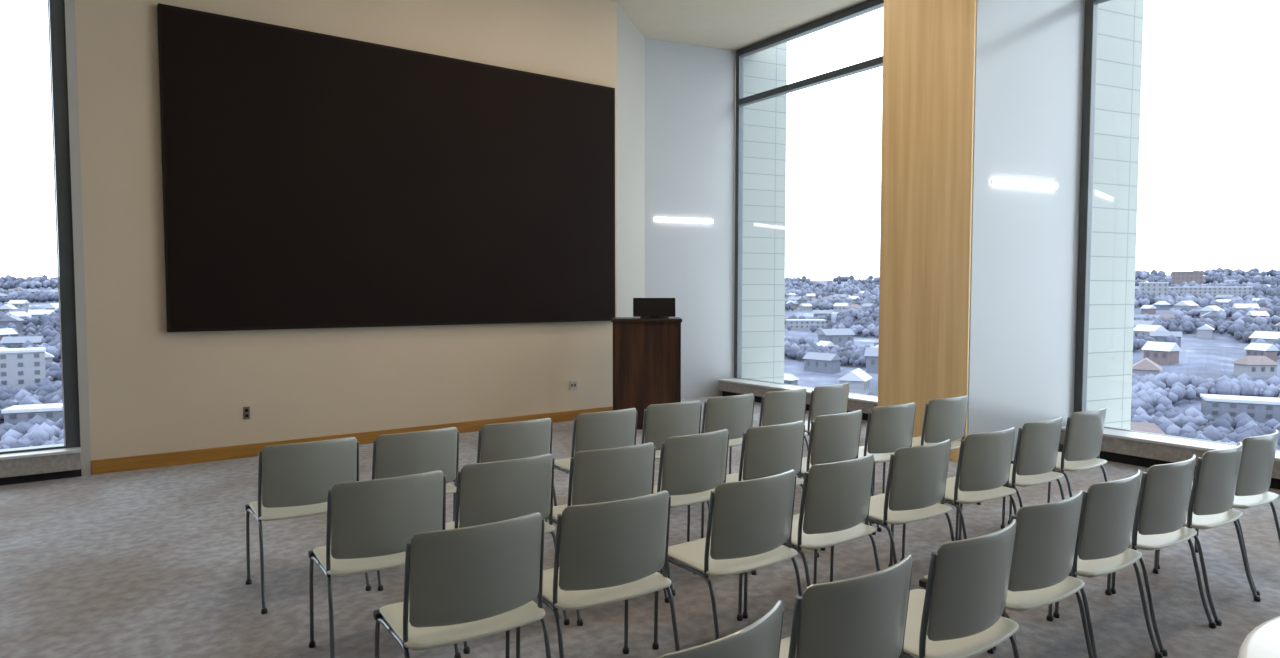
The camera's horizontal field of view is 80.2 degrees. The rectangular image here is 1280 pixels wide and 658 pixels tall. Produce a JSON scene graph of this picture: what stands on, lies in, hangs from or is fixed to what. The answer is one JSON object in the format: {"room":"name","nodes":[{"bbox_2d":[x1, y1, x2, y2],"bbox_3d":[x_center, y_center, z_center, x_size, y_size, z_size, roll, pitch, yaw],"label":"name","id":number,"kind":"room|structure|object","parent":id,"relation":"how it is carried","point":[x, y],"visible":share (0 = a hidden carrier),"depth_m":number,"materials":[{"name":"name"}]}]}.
{"room":"conference room","nodes":[
{"label":"conference room","id":0,"kind":"room"},
{"bbox_2d":[75,0,616,460],"bbox_3d":[-2.626,-1.433,8.244,5.540,5.260,0.250,-2,3,-35],"label":"wall","id":1,"kind":"structure","parent":0,"point":[153,389],"depth_m":7.54,"materials":[{"name":"paint"}]},
{"bbox_2d":[0,0,80,453],"bbox_3d":[-6.320,-1.403,5.577,3.430,5.060,0.155,-2,3,-35],"label":"window","id":2,"kind":"structure","parent":1,"relation":"in","point":[56,7],"depth_m":6.51,"materials":[{"name":"black metal"}]},
{"bbox_2d":[0,447,80,477],"bbox_3d":[-6.252,1.166,5.606,3.430,0.175,0.190,-2,3,-35],"label":"trim","id":3,"kind":"structure","parent":1,"relation":"attached to","point":[64,459],"depth_m":6.38,"materials":[{"name":"stone"}]},
{"bbox_2d":[0,469,81,485],"bbox_3d":[-6.298,1.288,5.678,3.430,0.075,0.170,-2,3,-35],"label":"trim","id":4,"kind":"structure","parent":1,"relation":"attached to","point":[72,473],"depth_m":6.44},
{"bbox_2d":[64,0,91,475],"bbox_3d":[-4.909,-1.353,6.617,0.070,5.260,0.260,-2,3,-35],"label":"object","id":5,"kind":"structure","parent":1,"relation":"attached to","point":[70,23],"depth_m":6.54,"materials":[{"name":"metal"}]},
{"bbox_2d":[243,406,249,419],"bbox_3d":[-3.806,0.813,7.354,0.056,0.124,0.010,-2,3,-35],"label":"power outlet","id":6,"kind":"object","parent":1,"relation":"attached to","point":[246,410],"visible":1,"depth_m":7.35,"materials":[{"name":"black plastic"}]},
{"bbox_2d":[91,406,612,474],"bbox_3d":[-2.547,1.137,8.258,5.540,0.125,0.022,-2,3,-35],"label":"baseboard","id":7,"kind":"structure","parent":1,"relation":"attached to","point":[112,465],"depth_m":7.36,"materials":[{"name":"brown wood"}]},
{"bbox_2d":[157,3,614,331],"bbox_3d":[-2.318,-1.503,8.256,4.870,2.930,0.082,-2,3,-35],"label":"wall screen","id":8,"kind":"object","parent":1,"relation":"attached to","point":[310,179],"visible":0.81,"depth_m":7.87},
{"bbox_2d":[569,380,576,389],"bbox_3d":[-0.831,0.701,9.466,0.110,0.120,0.010,-2,3,-35],"label":"power outlet","id":9,"kind":"object","parent":1,"relation":"attached to","point":[572,384],"visible":1,"depth_m":9.46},
{"bbox_2d":[617,3,644,316],"bbox_3d":[-0.199,-1.540,10.460,0.230,5.260,1.436,1,3,14],"label":"wall","id":10,"kind":"structure","parent":0,"point":[630,41],"depth_m":10.29,"materials":[{"name":"paint"}]},
{"bbox_2d":[0,396,1279,657],"bbox_3d":[0.238,1.535,3.438,11.880,0.200,14.000,-2,3,-35],"label":"floor","id":11,"kind":"structure","parent":0,"point":[151,562],"depth_m":4.19,"materials":[{"name":"carpet"}]},
{"bbox_2d":[245,437,370,613],"bbox_3d":[-1.803,0.989,4.109,0.542,0.831,0.501,-2,3,-35],"label":"chair","id":12,"kind":"object","parent":11,"relation":"on","point":[295,480],"visible":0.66,"depth_m":3.93,"materials":[{"name":"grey plastic"}]},
{"bbox_2d":[308,470,460,657],"bbox_3d":[-1.137,1.025,3.356,0.542,0.831,0.501,-2,3,-33],"label":"chair","id":13,"kind":"object","parent":11,"relation":"on","point":[370,523],"visible":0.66,"depth_m":3.17,"materials":[{"name":"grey plastic"}]},
{"bbox_2d":[372,427,459,590],"bbox_3d":[-1.331,0.974,4.407,0.542,0.831,0.501,-2,3,-36],"label":"chair","id":14,"kind":"object","parent":11,"relation":"on","point":[408,453],"visible":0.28,"depth_m":4.22,"materials":[{"name":"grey plastic"}]},
{"bbox_2d":[373,512,550,657],"bbox_3d":[-0.622,1.056,2.717,0.542,0.831,0.501,-2,3,-33],"label":"chair","id":15,"kind":"object","parent":11,"relation":"on","point":[478,581],"visible":1,"depth_m":2.54,"materials":[{"name":"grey plastic"}]},
{"bbox_2d":[453,418,560,543],"bbox_3d":[-0.824,0.958,4.730,0.542,0.831,0.501,-2,3,-36],"label":"chair","id":16,"kind":"object","parent":11,"relation":"on","point":[528,438],"visible":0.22,"depth_m":4.54,"materials":[{"name":"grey plastic"}]},
{"bbox_2d":[445,453,569,653],"bbox_3d":[-0.696,1.009,3.694,0.542,0.831,0.501,-2,3,-35],"label":"chair","id":17,"kind":"object","parent":11,"relation":"on","point":[487,492],"visible":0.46,"depth_m":3.50,"materials":[{"name":"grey plastic"}]},
{"bbox_2d":[545,408,637,521],"bbox_3d":[-0.296,0.939,5.129,0.542,0.831,0.501,-2,3,-35],"label":"chair","id":18,"kind":"object","parent":11,"relation":"on","point":[615,428],"visible":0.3,"depth_m":4.94,"materials":[{"name":"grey plastic"}]},
{"bbox_2d":[516,490,679,657],"bbox_3d":[-0.158,1.042,3.021,0.542,0.831,0.501,-2,3,-32],"label":"chair","id":19,"kind":"object","parent":11,"relation":"on","point":[612,551],"visible":0.9,"depth_m":2.84,"materials":[{"name":"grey plastic"}]},
{"bbox_2d":[546,442,669,625],"bbox_3d":[-0.199,0.995,3.973,0.542,0.831,0.501,-2,3,-32],"label":"chair","id":20,"kind":"object","parent":11,"relation":"on","point":[620,473],"visible":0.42,"depth_m":3.77,"materials":[{"name":"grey plastic"}]},
{"bbox_2d":[611,317,681,429],"bbox_3d":[0.079,0.514,9.080,0.820,1.290,0.585,0,3,0],"label":"lectern","id":21,"kind":"object","parent":11,"relation":"on","point":[646,351],"visible":0.69,"depth_m":8.81,"materials":[{"name":"brown wood"}]},
{"bbox_2d":[633,298,675,317],"bbox_3d":[0.169,-0.248,8.986,0.500,0.241,0.180,0,3,0],"label":"monitor","id":22,"kind":"object","parent":21,"relation":"on","point":[642,307],"visible":0.99,"depth_m":8.96,"materials":[{"name":"black plastic"}]},
{"bbox_2d":[641,400,709,509],"bbox_3d":[0.168,0.920,5.507,0.542,0.831,0.501,-2,3,-33],"label":"chair","id":23,"kind":"object","parent":11,"relation":"on","point":[662,422],"visible":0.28,"depth_m":5.30,"materials":[{"name":"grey plastic"}]},
{"bbox_2d":[653,429,743,595],"bbox_3d":[0.234,0.977,4.342,0.542,0.831,0.501,-2,3,-37],"label":"chair","id":24,"kind":"object","parent":11,"relation":"on","point":[694,465],"visible":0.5,"depth_m":4.15,"materials":[{"name":"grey plastic"}]},
{"bbox_2d":[658,600,783,657],"bbox_3d":[0.097,1.096,1.902,0.542,0.831,0.501,-3,4,-44],"label":"chair","id":25,"kind":"object","parent":11,"relation":"on","point":[762,638],"visible":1,"depth_m":1.75,"materials":[{"name":"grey plastic"}]},
{"bbox_2d":[652,469,801,649],"bbox_3d":[0.414,1.025,3.355,0.542,0.831,0.501,-2,3,-35],"label":"chair","id":26,"kind":"object","parent":11,"relation":"on","point":[751,523],"visible":0.89,"depth_m":3.18,"materials":[{"name":"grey plastic"}]},
{"bbox_2d":[701,393,754,502],"bbox_3d":[0.605,0.903,5.867,0.542,0.831,0.501,-2,3,-34],"label":"chair","id":27,"kind":"object","parent":11,"relation":"on","point":[734,413],"visible":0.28,"depth_m":5.68,"materials":[{"name":"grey plastic"}]},
{"bbox_2d":[701,421,818,574],"bbox_3d":[0.727,0.963,4.630,0.542,0.831,0.501,-2,3,-34],"label":"chair","id":28,"kind":"object","parent":11,"relation":"on","point":[766,451],"visible":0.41,"depth_m":4.43,"materials":[{"name":"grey plastic"}]},
{"bbox_2d":[729,388,808,473],"bbox_3d":[1.082,0.888,6.181,0.542,0.831,0.501,-2,3,-34],"label":"chair","id":29,"kind":"object","parent":11,"relation":"on","point":[787,406],"visible":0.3,"depth_m":5.98,"materials":[{"name":"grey plastic"}]},
{"bbox_2d":[742,453,879,618],"bbox_3d":[0.863,1.009,3.685,0.542,0.831,0.501,-2,3,-36],"label":"chair","id":30,"kind":"object","parent":11,"relation":"on","point":[835,499],"visible":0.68,"depth_m":3.49,"materials":[{"name":"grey plastic"}]},
{"bbox_2d":[804,383,849,436],"bbox_3d":[1.526,0.871,6.521,0.542,0.831,0.501,-2,4,-38],"label":"chair","id":31,"kind":"object","parent":11,"relation":"on","point":[830,399],"visible":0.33,"depth_m":6.30,"materials":[{"name":"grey plastic"}]},
{"bbox_2d":[796,410,875,550],"bbox_3d":[1.200,0.943,5.039,0.542,0.831,0.501,-2,3,-36],"label":"chair","id":32,"kind":"object","parent":11,"relation":"on","point":[833,438],"visible":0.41,"depth_m":4.83,"materials":[{"name":"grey plastic"}]},
{"bbox_2d":[779,554,912,657],"bbox_3d":[0.542,1.077,2.281,0.542,0.831,0.501,-2,3,-35],"label":"chair","id":33,"kind":"object","parent":11,"relation":"on","point":[865,616],"visible":0.96,"depth_m":2.07,"materials":[{"name":"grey plastic"}]},
{"bbox_2d":[858,402,915,531],"bbox_3d":[1.683,0.925,5.407,0.542,0.831,0.501,-2,3,-34],"label":"chair","id":34,"kind":"object","parent":11,"relation":"on","point":[889,429],"visible":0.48,"depth_m":5.20,"materials":[{"name":"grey plastic"}]},
{"bbox_2d":[830,439,954,581],"bbox_3d":[1.380,0.991,4.052,0.542,0.831,0.501,-2,3,-35],"label":"chair","id":35,"kind":"object","parent":11,"relation":"on","point":[917,475],"visible":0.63,"depth_m":3.86,"materials":[{"name":"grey plastic"}]},
{"bbox_2d":[882,395,980,504],"bbox_3d":[2.213,0.908,5.771,0.542,0.831,0.501,-2,3,-33],"label":"chair","id":36,"kind":"object","parent":11,"relation":"on","point":[944,418],"visible":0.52,"depth_m":5.57,"materials":[{"name":"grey plastic"}]},
{"bbox_2d":[900,427,1016,560],"bbox_3d":[1.898,0.973,4.420,0.542,0.831,0.501,-2,3,-33],"label":"chair","id":37,"kind":"object","parent":11,"relation":"on","point":[984,460],"visible":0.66,"depth_m":4.22,"materials":[{"name":"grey plastic"}]},
{"bbox_2d":[903,519,1018,657],"bbox_3d":[1.028,1.061,2.626,0.542,0.831,0.501,-2,3,-36],"label":"chair","id":38,"kind":"object","parent":11,"relation":"on","point":[961,610],"visible":0.8,"depth_m":2.42,"materials":[{"name":"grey plastic"}]},
{"bbox_2d":[919,490,1093,657],"bbox_3d":[1.479,1.042,3.019,0.542,0.831,0.501,-2,3,-34],"label":"chair","id":39,"kind":"object","parent":11,"relation":"on","point":[1046,534],"visible":0.52,"depth_m":2.81,"materials":[{"name":"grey plastic"}]},
{"bbox_2d":[958,416,1064,539],"bbox_3d":[2.386,0.955,4.791,0.542,0.831,0.501,-2,3,-35],"label":"chair","id":40,"kind":"object","parent":11,"relation":"on","point":[1037,445],"visible":0.62,"depth_m":4.58,"materials":[{"name":"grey plastic"}]},
{"bbox_2d":[1008,407,1107,523],"bbox_3d":[2.897,0.936,5.178,0.542,0.831,0.501,-2,3,-35],"label":"chair","id":41,"kind":"object","parent":11,"relation":"on","point":[1081,449],"visible":0.66,"depth_m":4.96,"materials":[{"name":"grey plastic"}]},
{"bbox_2d":[993,470,1162,657],"bbox_3d":[1.927,1.026,3.350,0.542,0.831,0.501,-2,3,-35],"label":"chair","id":42,"kind":"object","parent":11,"relation":"on","point":[1107,514],"visible":0.62,"depth_m":3.13,"materials":[{"name":"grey plastic"}]},
{"bbox_2d":[1053,455,1215,656],"bbox_3d":[2.394,1.010,3.669,0.542,0.831,0.501,-2,3,-33],"label":"chair","id":43,"kind":"object","parent":11,"relation":"on","point":[1161,512],"visible":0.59,"depth_m":3.45,"materials":[{"name":"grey plastic"}]},
{"bbox_2d":[1110,442,1260,625],"bbox_3d":[2.860,0.995,3.975,0.542,0.831,0.501,-2,3,-34],"label":"chair","id":44,"kind":"object","parent":11,"relation":"on","point":[1213,489],"visible":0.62,"depth_m":3.75,"materials":[{"name":"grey plastic"}]},
{"bbox_2d":[1100,451,1279,488],"bbox_3d":[6.569,1.337,4.413,0.220,0.100,7.870,-2,3,-35],"label":"trim","id":45,"kind":"structure","parent":11,"relation":"on","point":[1108,456],"depth_m":7.01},
{"bbox_2d":[1059,426,1279,478],"bbox_3d":[6.528,1.204,4.378,0.320,0.170,7.870,-2,3,-35],"label":"window sill","id":46,"kind":"structure","parent":45,"relation":"on","point":[1157,447],"depth_m":6.83,"materials":[{"name":"stone"}]},
{"bbox_2d":[1158,430,1279,595],"bbox_3d":[3.337,0.978,4.326,0.542,0.831,0.501,-2,3,-33],"label":"chair","id":47,"kind":"object","parent":11,"relation":"on","point":[1258,452],"visible":0.51,"depth_m":4.11,"materials":[{"name":"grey plastic"}]},
{"bbox_2d":[1237,616,1279,657],"bbox_3d":[2.014,1.164,1.367,1.500,0.742,1.500,-2,3,-35],"label":"round table","id":48,"kind":"object","parent":11,"relation":"on","point":[1263,641],"visible":1,"depth_m":1.86,"materials":[{"name":"white laminate"}]},
{"bbox_2d":[645,38,734,397],"bbox_3d":[0.630,-1.590,11.471,1.667,5.260,0.268,-1,3,-23],"label":"wall","id":49,"kind":"structure","parent":0,"point":[690,89],"depth_m":11.39,"materials":[{"name":"paint"}]},
{"bbox_2d":[654,217,712,222],"bbox_3d":[0.655,-1.617,11.315,0.964,0.056,0.034,-1,3,-23],"label":"wall light","id":50,"kind":"object","parent":49,"relation":"attached to","point":[655,218],"visible":1,"depth_m":11.29,"materials":[{"name":"white metal"}]},
{"bbox_2d":[723,391,867,420],"bbox_3d":[2.444,1.055,10.210,0.220,0.100,3.750,-2,3,-35],"label":"trim","id":51,"kind":"structure","parent":49,"relation":"attached to","point":[725,393],"depth_m":11.04,"materials":[{"name":"metal"}]},
{"bbox_2d":[718,378,877,413],"bbox_3d":[2.403,0.921,10.175,0.320,0.170,3.750,-2,3,-35],"label":"window sill","id":52,"kind":"structure","parent":49,"relation":"attached to","point":[866,404],"depth_m":10.80,"materials":[{"name":"stone"}]},
{"bbox_2d":[609,0,883,54],"bbox_3d":[0.340,-3.947,3.243,12.130,0.250,14.000,-2,3,-35],"label":"ceiling","id":53,"kind":"structure","parent":0,"point":[734,25],"depth_m":10.18,"materials":[{"name":"paint"}]},
{"bbox_2d":[734,42,786,383],"bbox_3d":[1.771,-0.628,12.291,0.818,11.260,0.800,-1,3,-23],"label":"wall","id":54,"kind":"structure","parent":0,"point":[764,122],"depth_m":11.88,"materials":[{"name":"tile"}]},
{"bbox_2d":[967,0,1084,456],"bbox_3d":[3.435,-1.406,7.691,1.380,5.260,1.305,-2,3,-35],"label":"wall column","id":55,"kind":"structure","parent":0,"point":[1029,56],"depth_m":7.28,"materials":[{"name":"paint"}]},
{"bbox_2d":[878,0,976,460],"bbox_3d":[2.773,-1.392,7.411,0.025,5.260,0.995,-2,3,-35],"label":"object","id":56,"kind":"structure","parent":55,"relation":"attached to","point":[929,46],"depth_m":7.38,"materials":[{"name":"brown wood"}]},
{"bbox_2d":[992,178,1057,188],"bbox_3d":[3.668,-1.383,7.237,0.839,0.056,0.035,-1,3,-23],"label":"wall light","id":57,"kind":"object","parent":55,"relation":"attached to","point":[998,181],"visible":1,"depth_m":7.21,"materials":[{"name":"white metal"}]},
{"bbox_2d":[1074,0,1143,429],"bbox_3d":[4.670,-0.428,8.167,0.757,11.260,0.800,-1,3,-23],"label":"wall column","id":58,"kind":"structure","parent":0,"point":[1120,22],"depth_m":7.77,"materials":[{"name":"tile"}]},
{"bbox_3d":[5.274,1.281,6.597,0.200,0.400,12.930,-2,3,-35],"label":"wall","id":59,"kind":"structure","parent":0,"visible":0},
{"bbox_2d":[734,0,883,396],"bbox_3d":[2.573,-1.626,10.165,0.110,5.060,3.740,-2,3,-35],"label":"window","id":60,"kind":"structure","parent":59,"relation":"in","point":[869,5],"depth_m":11.33,"materials":[{"name":"black metal"}]},
{"bbox_2d":[1074,0,1279,451],"bbox_3d":[6.694,-1.344,4.373,0.110,5.060,7.872,-2,3,-35],"label":"window","id":61,"kind":"structure","parent":59,"relation":"in","point":[1091,11],"depth_m":7.53,"materials":[{"name":"black metal"}]},
{"label":"outside","id":62,"kind":"structure","parent":0,"visible":0},
{"bbox_2d":[0,275,1279,425],"bbox_3d":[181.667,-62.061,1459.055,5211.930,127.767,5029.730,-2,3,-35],"label":"ground","id":63,"kind":"structure","parent":62,"point":[1212,358],"depth_m":566.82,"materials":[{"name":"snow"}]},
{"bbox_2d":[0,328,17,340],"bbox_3d":[-551.453,9.379,657.902,13.403,19.547,16.754,0,3,10],"label":"house","id":64,"kind":"structure","parent":63,"relation":"on","point":[4,332],"depth_m":658.17,"materials":[{"name":"brick"}]},
{"bbox_2d":[0,304,17,311],"bbox_3d":[-791.330,-19.458,952.044,15.699,22.894,19.624,-1,3,-22],"label":"house","id":65,"kind":"structure","parent":63,"relation":"on","point":[6,307],"depth_m":944.05,"materials":[{"name":"brick"}]},
{"bbox_2d":[0,315,23,331],"bbox_3d":[-606.840,-1.789,734.130,16.398,22.705,27.750,-2,3,-31],"label":"house","id":66,"kind":"structure","parent":63,"relation":"on","point":[17,321],"depth_m":725.07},
{"bbox_2d":[7,300,28,309],"bbox_3d":[-834.415,-28.967,1020.990,19.958,19.958,14.088,-1,3,-12],"label":"house","id":67,"kind":"structure","parent":63,"relation":"on","point":[19,304],"depth_m":1016.66,"materials":[{"name":"white"}]},
{"bbox_2d":[6,311,30,317],"bbox_3d":[-697.930,-8.157,851.657,16.064,22.758,22.758,0,3,-1],"label":"house","id":68,"kind":"structure","parent":63,"relation":"on","point":[20,314],"depth_m":849.45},
{"bbox_2d":[0,347,45,387],"bbox_3d":[-354.693,30.238,435.336,23.200,37.600,19.200,-2,4,-40],"label":"building","id":69,"kind":"structure","parent":63,"relation":"on","point":[20,367],"depth_m":428.70,"materials":[{"name":"concrete"}]},
{"bbox_2d":[0,336,45,347],"bbox_3d":[-488.250,16.422,602.013,25.703,21.030,15.188,-1,3,-24],"label":"house","id":70,"kind":"structure","parent":63,"relation":"on","point":[10,342],"depth_m":597.08,"materials":[{"name":"white"}]},
{"bbox_2d":[1,403,62,424],"bbox_3d":[-265.916,45.149,340.517,27.200,21.600,15.200,-1,3,-23],"label":"building","id":71,"kind":"structure","parent":63,"relation":"on","point":[15,414],"depth_m":333.14,"materials":[{"name":"white"}]},
{"bbox_2d":[28,309,54,318],"bbox_3d":[-702.271,-10.869,892.109,23.868,23.868,16.848,-1,3,-25],"label":"house","id":72,"kind":"structure","parent":63,"relation":"on","point":[37,314],"depth_m":886.10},
{"bbox_2d":[45,352,53,362],"bbox_3d":[-405.507,24.409,513.942,14.936,21.159,21.159,-2,4,-40],"label":"house","id":73,"kind":"structure","parent":63,"relation":"on","point":[48,357],"depth_m":509.09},
{"bbox_2d":[44,303,58,309],"bbox_3d":[-739.588,-20.364,964.306,17.021,24.822,21.276,0,3,4],"label":"house","id":74,"kind":"structure","parent":63,"relation":"on","point":[49,306],"depth_m":954.71,"materials":[{"name":"brick"}]},
{"bbox_2d":[0,267,1279,449],"bbox_3d":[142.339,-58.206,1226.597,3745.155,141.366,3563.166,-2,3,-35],"label":"woodland","id":75,"kind":"object","parent":63,"relation":"on","point":[1153,397],"visible":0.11,"depth_m":642.29,"materials":[{"name":"plant"}]},
{"bbox_2d":[784,374,797,384],"bbox_3d":[97.216,36.862,502.095,12.831,14.664,10.082,2,4,38],"label":"house","id":76,"kind":"structure","parent":63,"relation":"on","point":[791,379],"depth_m":498.15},
{"bbox_2d":[788,296,805,306],"bbox_3d":[262.580,-41.872,1277.203,18.430,25.518,31.189,-1,3,-27],"label":"house","id":77,"kind":"structure","parent":63,"relation":"on","point":[800,300],"depth_m":1265.25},
{"bbox_2d":[785,319,825,329],"bbox_3d":[191.728,0.262,880.396,43.200,22.600,19.200,0,3,0],"label":"building","id":78,"kind":"structure","parent":63,"relation":"on","point":[801,324],"depth_m":871.08,"materials":[{"name":"white"}]},
{"bbox_2d":[800,304,811,310],"bbox_3d":[248.636,-29.861,1139.590,16.451,16.451,11.613,-1,3,-21],"label":"house","id":79,"kind":"structure","parent":63,"relation":"on","point":[803,307],"depth_m":1135.55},
{"bbox_2d":[802,352,841,373],"bbox_3d":[134.792,27.943,562.982,14.866,20.584,25.159,-3,4,-42],"label":"house","id":80,"kind":"structure","parent":63,"relation":"on","point":[827,363],"depth_m":557.08,"materials":[{"name":"paint"}]},
{"bbox_2d":[813,310,831,317],"bbox_3d":[232.032,-14.302,966.772,24.005,19.640,14.185,1,3,15],"label":"house","id":81,"kind":"structure","parent":63,"relation":"on","point":[816,313],"depth_m":962.55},
{"bbox_2d":[817,341,834,349],"bbox_3d":[163.530,19.086,669.936,11.676,17.027,14.595,-1,3,-25],"label":"house","id":82,"kind":"structure","parent":63,"relation":"on","point":[829,344],"depth_m":664.71,"materials":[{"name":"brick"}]},
{"bbox_2d":[817,328,855,346],"bbox_3d":[189.020,12.682,733.925,31.981,26.166,18.898,-1,3,-16],"label":"house","id":83,"kind":"structure","parent":63,"relation":"on","point":[839,337],"depth_m":727.46,"materials":[{"name":"white"}]},
{"bbox_2d":[832,294,848,298],"bbox_3d":[378.309,-53.821,1432.283,17.022,23.569,28.807,-2,4,-41],"label":"house","id":84,"kind":"structure","parent":63,"relation":"on","point":[834,295],"depth_m":1429.52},
{"bbox_2d":[833,303,848,311],"bbox_3d":[294.912,-28.250,1113.271,19.821,19.821,13.991,2,3,34],"label":"house","id":85,"kind":"structure","parent":63,"relation":"on","point":[838,307],"depth_m":1109.11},
{"bbox_2d":[845,304,861,309],"bbox_3d":[294.794,-23.009,1046.733,22.335,22.335,15.355,-2,3,-32],"label":"house","id":86,"kind":"structure","parent":63,"relation":"on","point":[857,306],"depth_m":1043.06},
{"bbox_2d":[838,368,872,394],"bbox_3d":[134.224,37.559,474.835,17.259,24.450,24.450,1,3,27],"label":"house","id":87,"kind":"structure","parent":63,"relation":"on","point":[858,380],"depth_m":464.78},
{"bbox_2d":[861,303,874,307],"bbox_3d":[329.148,-27.261,1093.262,13.723,19.001,23.224,-1,3,-21],"label":"house","id":88,"kind":"structure","parent":63,"relation":"on","point":[866,305],"depth_m":1089.92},
{"bbox_2d":[864,347,877,372],"bbox_3d":[180.388,26.643,552.376,31.650,25.895,18.702,1,3,25],"label":"house","id":89,"kind":"structure","parent":63,"relation":"on","point":[871,353],"depth_m":550.19,"materials":[{"name":"paint"}]},
{"bbox_2d":[1134,320,1158,326],"bbox_3d":[462.821,2.905,704.066,15.820,21.905,26.773,-1,3,-24],"label":"house","id":90,"kind":"structure","parent":63,"relation":"on","point":[1136,322],"depth_m":696.35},
{"bbox_2d":[1132,358,1161,375],"bbox_3d":[303.111,29.405,455.805,16.315,23.730,23.730,2,3,35],"label":"house","id":91,"kind":"structure","parent":63,"relation":"on","point":[1145,366],"depth_m":447.85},
{"bbox_2d":[1130,422,1165,434],"bbox_3d":[209.891,50.947,322.120,23.231,23.231,15.972,2,3,28],"label":"house","id":92,"kind":"structure","parent":63,"relation":"on","point":[1136,426],"depth_m":318.27,"materials":[{"name":"white"}]},
{"bbox_2d":[1141,305,1156,313],"bbox_3d":[599.645,-20.399,896.341,10.826,15.788,13.533,-1,3,-11],"label":"house","id":93,"kind":"structure","parent":63,"relation":"on","point":[1148,309],"depth_m":891.52,"materials":[{"name":"brick"}]},
{"bbox_2d":[1134,324,1167,337],"bbox_3d":[428.262,7.563,639.237,15.590,22.085,22.085,-1,3,-14],"label":"house","id":94,"kind":"structure","parent":63,"relation":"on","point":[1144,329],"depth_m":635.74,"materials":[{"name":"white"}]},
{"bbox_2d":[1138,282,1168,296],"bbox_3d":[754.911,-48.854,1118.148,35.200,39.600,25.200,2,3,29],"label":"building","id":95,"kind":"structure","parent":63,"relation":"on","point":[1157,288],"depth_m":1106.54,"materials":[{"name":"white"}]},
{"bbox_2d":[1141,341,1181,364],"bbox_3d":[354.538,19.581,517.148,14.763,21.529,18.454,-1,3,-27],"label":"house","id":96,"kind":"structure","parent":63,"relation":"on","point":[1164,353],"depth_m":511.96,"materials":[{"name":"brick"}]},
{"bbox_2d":[1154,301,1170,309],"bbox_3d":[649.502,-26.113,945.740,15.218,17.392,11.957,0,3,-3],"label":"house","id":97,"kind":"structure","parent":63,"relation":"on","point":[1160,305],"depth_m":941.17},
{"bbox_2d":[1149,331,1182,346],"bbox_3d":[416.161,10.431,601.987,21.239,17.377,12.550,2,3,32],"label":"house","id":98,"kind":"structure","parent":63,"relation":"on","point":[1160,336],"depth_m":598.83,"materials":[{"name":"white"}]},
{"bbox_2d":[1158,314,1174,319],"bbox_3d":[552.719,-8.419,797.515,9.908,14.411,14.411,-3,4,-42],"label":"house","id":99,"kind":"structure","parent":63,"relation":"on","point":[1170,316],"depth_m":794.58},
{"bbox_2d":[1175,301,1197,310],"bbox_3d":[641.225,-21.388,892.406,23.663,23.663,16.703,-2,3,-30],"label":"house","id":100,"kind":"structure","parent":63,"relation":"on","point":[1189,304],"depth_m":887.18,"materials":[{"name":"white"}]},
{"bbox_2d":[1171,271,1203,284],"bbox_3d":[992.020,-82.157,1378.178,47.200,43.600,27.200,2,3,34],"label":"building","id":101,"kind":"structure","parent":63,"relation":"on","point":[1178,278],"depth_m":1366.39,"materials":[{"name":"concrete"}]},
{"bbox_2d":[1197,324,1213,338],"bbox_3d":[507.936,5.182,683.243,13.214,18.720,18.720,2,4,39],"label":"house","id":102,"kind":"structure","parent":63,"relation":"on","point":[1205,331],"depth_m":676.41,"materials":[{"name":"white"}]},
{"bbox_2d":[1168,286,1252,298],"bbox_3d":[896.438,-52.240,1201.545,111.200,29.600,27.200,2,3,34],"label":"building","id":103,"kind":"structure","parent":63,"relation":"on","point":[1239,291],"depth_m":1184.25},
{"bbox_2d":[1202,311,1220,319],"bbox_3d":[573.987,-7.101,764.446,15.151,20.978,25.640,2,3,35],"label":"house","id":104,"kind":"structure","parent":63,"relation":"on","point":[1211,315],"depth_m":754.23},
{"bbox_2d":[1199,305,1224,319],"bbox_3d":[608.739,-13.016,809.513,23.870,23.870,16.850,-2,3,-36],"label":"house","id":105,"kind":"structure","parent":63,"relation":"on","point":[1214,309],"depth_m":804.24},
{"bbox_2d":[1216,299,1231,306],"bbox_3d":[783.347,-31.275,1019.713,12.126,17.178,17.178,-1,3,-26],"label":"house","id":106,"kind":"structure","parent":63,"relation":"on","point":[1221,301],"depth_m":1017.65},
{"bbox_2d":[1214,295,1235,299],"bbox_3d":[857.177,-40.674,1112.798,13.477,18.661,22.808,-1,3,-22],"label":"house","id":107,"kind":"structure","parent":63,"relation":"on","point":[1217,296],"depth_m":1113.31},
{"bbox_2d":[1200,394,1279,422],"bbox_3d":[294.504,44.248,368.877,35.200,21.600,17.200,2,3,29],"label":"building","id":108,"kind":"structure","parent":63,"relation":"on","point":[1260,409],"depth_m":364.10,"materials":[{"name":"white"}]},
{"bbox_2d":[1232,304,1259,310],"bbox_3d":[693.703,-17.925,870.887,22.360,22.360,15.784,1,3,23],"label":"house","id":109,"kind":"structure","parent":63,"relation":"on","point":[1238,307],"depth_m":866.84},
{"bbox_2d":[1231,356,1279,377],"bbox_3d":[373.157,26.115,461.075,19.857,19.857,13.652,0,3,-2],"label":"house","id":110,"kind":"structure","parent":63,"relation":"on","point":[1253,366],"depth_m":455.68,"materials":[{"name":"paint"}]},
{"bbox_2d":[1246,311,1269,317],"bbox_3d":[636.423,-9.417,783.575,15.932,18.588,12.746,0,3,9],"label":"house","id":111,"kind":"structure","parent":63,"relation":"on","point":[1253,314],"depth_m":780.16,"materials":[{"name":"brick"}]},
{"bbox_2d":[1244,343,1279,361],"bbox_3d":[429.585,18.758,525.410,12.190,17.777,15.237,-1,3,-11],"label":"house","id":112,"kind":"structure","parent":63,"relation":"on","point":[1253,349],"depth_m":520.27,"materials":[{"name":"brick"}]},
{"bbox_2d":[1249,331,1279,343],"bbox_3d":[494.195,13.423,595.362,16.198,22.946,22.947,-1,3,-20],"label":"house","id":113,"kind":"structure","parent":63,"relation":"on","point":[1268,336],"depth_m":594.32,"materials":[{"name":"white"}]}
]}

